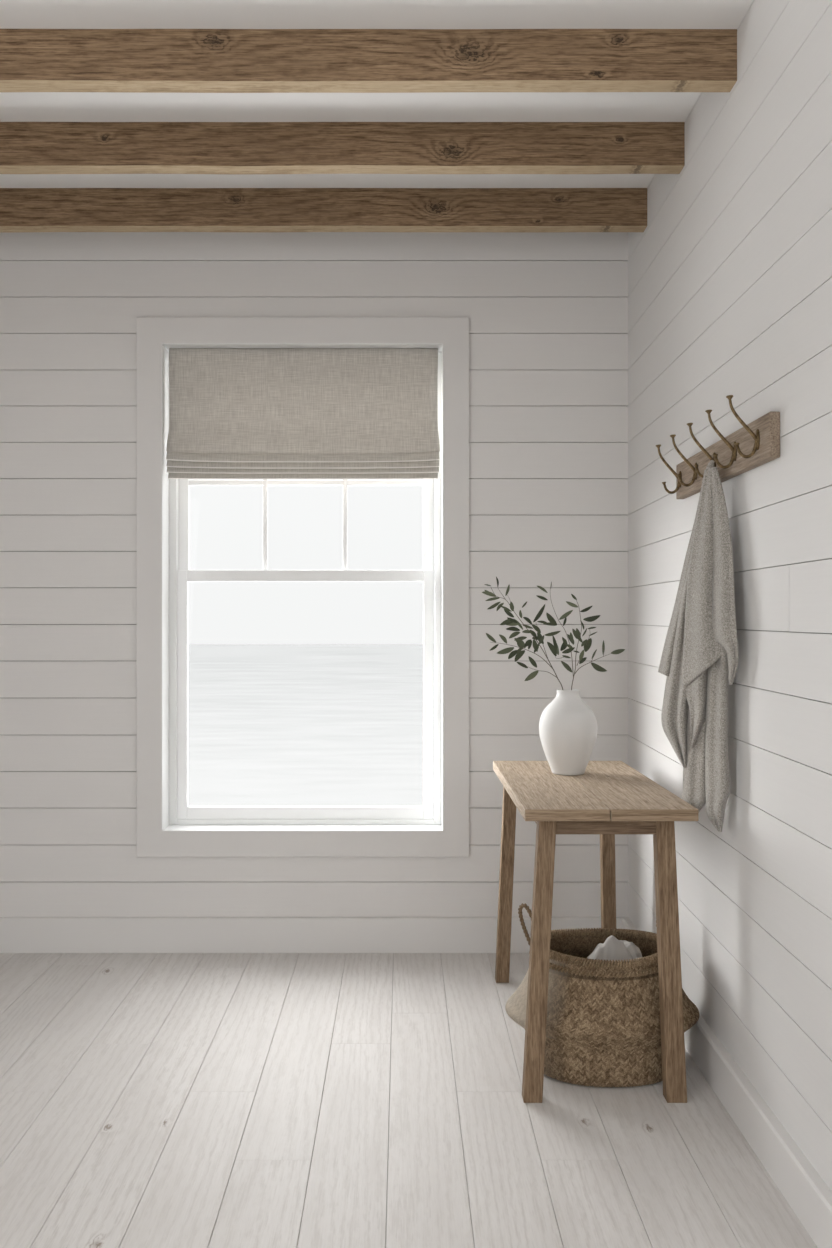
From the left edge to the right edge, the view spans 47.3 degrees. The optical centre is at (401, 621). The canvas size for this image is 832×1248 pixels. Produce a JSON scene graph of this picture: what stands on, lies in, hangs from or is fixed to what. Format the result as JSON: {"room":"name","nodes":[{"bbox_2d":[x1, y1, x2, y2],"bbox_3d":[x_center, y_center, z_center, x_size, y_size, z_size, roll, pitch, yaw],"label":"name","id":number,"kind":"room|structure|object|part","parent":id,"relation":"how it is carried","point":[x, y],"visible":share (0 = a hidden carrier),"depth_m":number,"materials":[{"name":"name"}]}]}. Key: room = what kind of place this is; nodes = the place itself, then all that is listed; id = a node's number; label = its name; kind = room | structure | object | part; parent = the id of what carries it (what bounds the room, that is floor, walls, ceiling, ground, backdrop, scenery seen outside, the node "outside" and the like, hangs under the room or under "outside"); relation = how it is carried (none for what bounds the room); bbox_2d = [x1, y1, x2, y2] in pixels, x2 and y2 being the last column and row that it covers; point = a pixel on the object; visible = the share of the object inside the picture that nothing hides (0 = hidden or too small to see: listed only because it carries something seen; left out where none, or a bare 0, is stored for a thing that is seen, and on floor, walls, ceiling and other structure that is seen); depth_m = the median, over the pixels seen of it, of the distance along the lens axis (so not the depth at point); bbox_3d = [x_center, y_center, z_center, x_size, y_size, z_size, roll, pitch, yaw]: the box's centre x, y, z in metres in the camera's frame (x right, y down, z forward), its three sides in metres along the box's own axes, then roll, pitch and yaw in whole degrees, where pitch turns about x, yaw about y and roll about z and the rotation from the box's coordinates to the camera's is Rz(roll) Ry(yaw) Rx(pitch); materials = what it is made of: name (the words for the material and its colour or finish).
{"room":"beach house entryway","nodes":[
{"label":"beach house entryway","id":0,"kind":"room"},
{"bbox_2d":[0,232,629,916],"bbox_3d":[-0.729,-0.144,3.828,3.443,2.909,0.150,0,0,0],"label":"wall","id":1,"kind":"structure","parent":0,"point":[547,312],"depth_m":3.75,"materials":[{"name":"white wood"}]},
{"bbox_2d":[137,317,468,856],"bbox_3d":[-0.390,-0.138,3.821,1.307,2.122,0.175,0,0,0],"label":"window","id":2,"kind":"structure","parent":1,"relation":"in","point":[167,826],"depth_m":3.73,"materials":[{"name":"paint"}]},
{"bbox_2d":[166,348,439,478],"bbox_3d":[-0.392,-0.828,3.783,1.084,0.526,0.059,0,0,0],"label":"blind","id":3,"kind":"object","parent":2,"relation":"attached to","point":[236,413],"visible":1,"depth_m":3.78,"materials":[{"name":"fabric"}]},
{"bbox_3d":[-0.391,0.296,3.866,1.042,1.014,0.027,0,0,0],"label":"sash","id":4,"kind":"part","parent":2,"relation":"part of","materials":[{"name":"glass"}]},
{"bbox_3d":[-0.391,-0.615,3.894,1.042,0.898,0.027,0,0,0],"label":"sash","id":5,"kind":"part","parent":2,"relation":"part of","materials":[{"name":"paint"}]},
{"bbox_2d":[0,917,627,952],"bbox_3d":[-0.778,1.233,3.742,3.343,0.134,0.022,0,0,0],"label":"baseboard","id":6,"kind":"structure","parent":1,"relation":"attached to","point":[17,934],"depth_m":3.73,"materials":[{"name":"white wood"}]},
{"bbox_2d":[0,0,752,187],"bbox_3d":[-0.768,-1.620,0.852,3.563,0.080,6.103,0,0,0],"label":"ceiling","id":7,"kind":"structure","parent":0,"point":[14,14],"depth_m":2.86,"materials":[{"name":"paint"}]},
{"bbox_2d":[0,188,646,232],"bbox_3d":[-0.776,-1.512,3.488,3.347,0.143,0.060,0,0,0],"label":"ceiling beam","id":8,"kind":"structure","parent":7,"relation":"attached to","point":[524,210],"depth_m":3.46,"materials":[{"name":"brown wood"}]},
{"bbox_2d":[0,122,684,173],"bbox_3d":[-0.776,-1.512,3.031,3.347,0.144,0.061,0,0,0],"label":"ceiling beam","id":9,"kind":"structure","parent":7,"relation":"attached to","point":[25,147],"depth_m":3.00,"materials":[{"name":"brown wood"}]},
{"bbox_2d":[0,29,736,92],"bbox_3d":[-0.776,-1.512,2.560,3.347,0.143,0.061,0,0,0],"label":"ceiling beam","id":10,"kind":"structure","parent":7,"relation":"attached to","point":[31,60],"depth_m":2.53,"materials":[{"name":"brown wood"}]},
{"bbox_2d":[0,953,817,1247],"bbox_3d":[-0.768,1.330,0.852,3.563,0.060,6.103,0,0,0],"label":"floor","id":11,"kind":"structure","parent":0,"point":[148,1100],"depth_m":2.47,"materials":[{"name":"white wood"}]},
{"bbox_2d":[493,761,698,1102],"bbox_3d":[0.560,0.900,2.999,0.464,0.800,0.929,0,0,0],"label":"side table","id":12,"kind":"object","parent":11,"relation":"on","point":[610,798],"visible":0.91,"depth_m":2.60,"materials":[{"name":"brown wood"}]},
{"bbox_3d":[0.374,0.916,3.413,0.072,0.768,0.101,0,0,0],"label":"leg","id":13,"kind":"part","parent":12,"relation":"part of","materials":[{"name":"brown wood"}]},
{"bbox_3d":[0.377,0.916,2.608,0.096,0.768,0.084,0,0,0],"label":"leg","id":14,"kind":"part","parent":12,"relation":"part of","materials":[{"name":"brown wood"}]},
{"bbox_2d":[539,689,596,775],"bbox_3d":[0.549,0.362,3.142,0.190,0.276,0.190,0,0,0],"label":"vase","id":15,"kind":"object","parent":12,"relation":"on","point":[567,725],"visible":1,"depth_m":3.08,"materials":[{"name":"white ceramic"}]},
{"bbox_2d":[482,577,562,689],"bbox_3d":[0.405,0.114,3.142,0.281,0.532,0.088,0,0,0],"label":"leafy branch","id":16,"kind":"object","parent":15,"relation":"in","point":[510,622],"visible":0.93,"depth_m":3.14,"materials":[{"name":"green plant"}]},
{"bbox_2d":[536,582,624,689],"bbox_3d":[0.589,0.122,3.142,0.293,0.515,0.090,0,0,0],"label":"leafy branch","id":17,"kind":"object","parent":15,"relation":"in","point":[586,643],"visible":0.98,"depth_m":3.15,"materials":[{"name":"green plant"}]},
{"bbox_3d":[0.596,0.122,3.152,0.201,0.515,0.063,0,0,0],"label":"stem","id":18,"kind":"part","parent":17,"relation":"part of","materials":[{"name":"green plant"}]},
{"bbox_3d":[0.741,0.916,3.413,0.070,0.768,0.101,0,0,0],"label":"leg","id":19,"kind":"part","parent":12,"relation":"part of","materials":[{"name":"brown wood"}]},
{"bbox_3d":[0.734,0.916,2.608,0.074,0.768,0.084,0,0,0],"label":"leg","id":20,"kind":"part","parent":12,"relation":"part of","materials":[{"name":"brown wood"}]},
{"bbox_2d":[505,903,699,1086],"bbox_3d":[0.589,1.064,2.805,0.573,0.468,0.409,0,0,0],"label":"basket","id":21,"kind":"object","parent":11,"relation":"on","point":[603,1021],"visible":0.63,"depth_m":2.65,"materials":[{"name":"brown wicker"}]},
{"bbox_3d":[0.383,0.921,2.803,0.062,0.183,0.088,0,0,-18],"label":"handle","id":22,"kind":"part","parent":21,"relation":"part of","materials":[{"name":"brown wicker"}]},
{"bbox_2d":[587,935,641,961],"bbox_3d":[0.627,1.086,2.800,0.210,0.333,0.176,0,0,0],"label":"folded cloth","id":23,"kind":"object","parent":21,"relation":"in","point":[612,949],"visible":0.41,"depth_m":2.77,"materials":[{"name":"white fabric"}]},
{"bbox_2d":[627,0,831,1190],"bbox_3d":[0.953,-0.146,0.837,0.120,2.913,6.073,0,0,0],"label":"wall","id":24,"kind":"structure","parent":0,"point":[730,268],"depth_m":2.37,"materials":[{"name":"white wood"}]},
{"bbox_2d":[656,395,779,498],"bbox_3d":[0.841,-0.470,2.623,0.104,0.163,0.765,0,0,0],"label":"coat rack","id":25,"kind":"object","parent":24,"relation":"attached to","point":[755,444],"visible":0.97,"depth_m":2.47,"materials":[{"name":"brown wood"}]},
{"bbox_2d":[658,460,738,831],"bbox_3d":[0.816,0.059,2.615,0.075,1.005,0.382,0,0,-15],"label":"towel","id":26,"kind":"object","parent":25,"relation":"hanging from","point":[700,652],"visible":1,"depth_m":2.56,"materials":[{"name":"fabric"}]},
{"bbox_2d":[622,918,831,1247],"bbox_3d":[0.880,1.232,0.765,0.033,0.136,5.930,0,0,0],"label":"baseboard","id":27,"kind":"structure","parent":24,"relation":"attached to","point":[798,1181],"depth_m":2.27,"materials":[{"name":"white wood"}]},
{"label":"outside","id":28,"kind":"structure","parent":0,"visible":0},
{"bbox_2d":[188,644,434,816],"bbox_3d":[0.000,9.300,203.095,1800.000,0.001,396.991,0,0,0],"label":"sea","id":29,"kind":"structure","parent":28,"point":[269,724],"depth_m":86.19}
]}

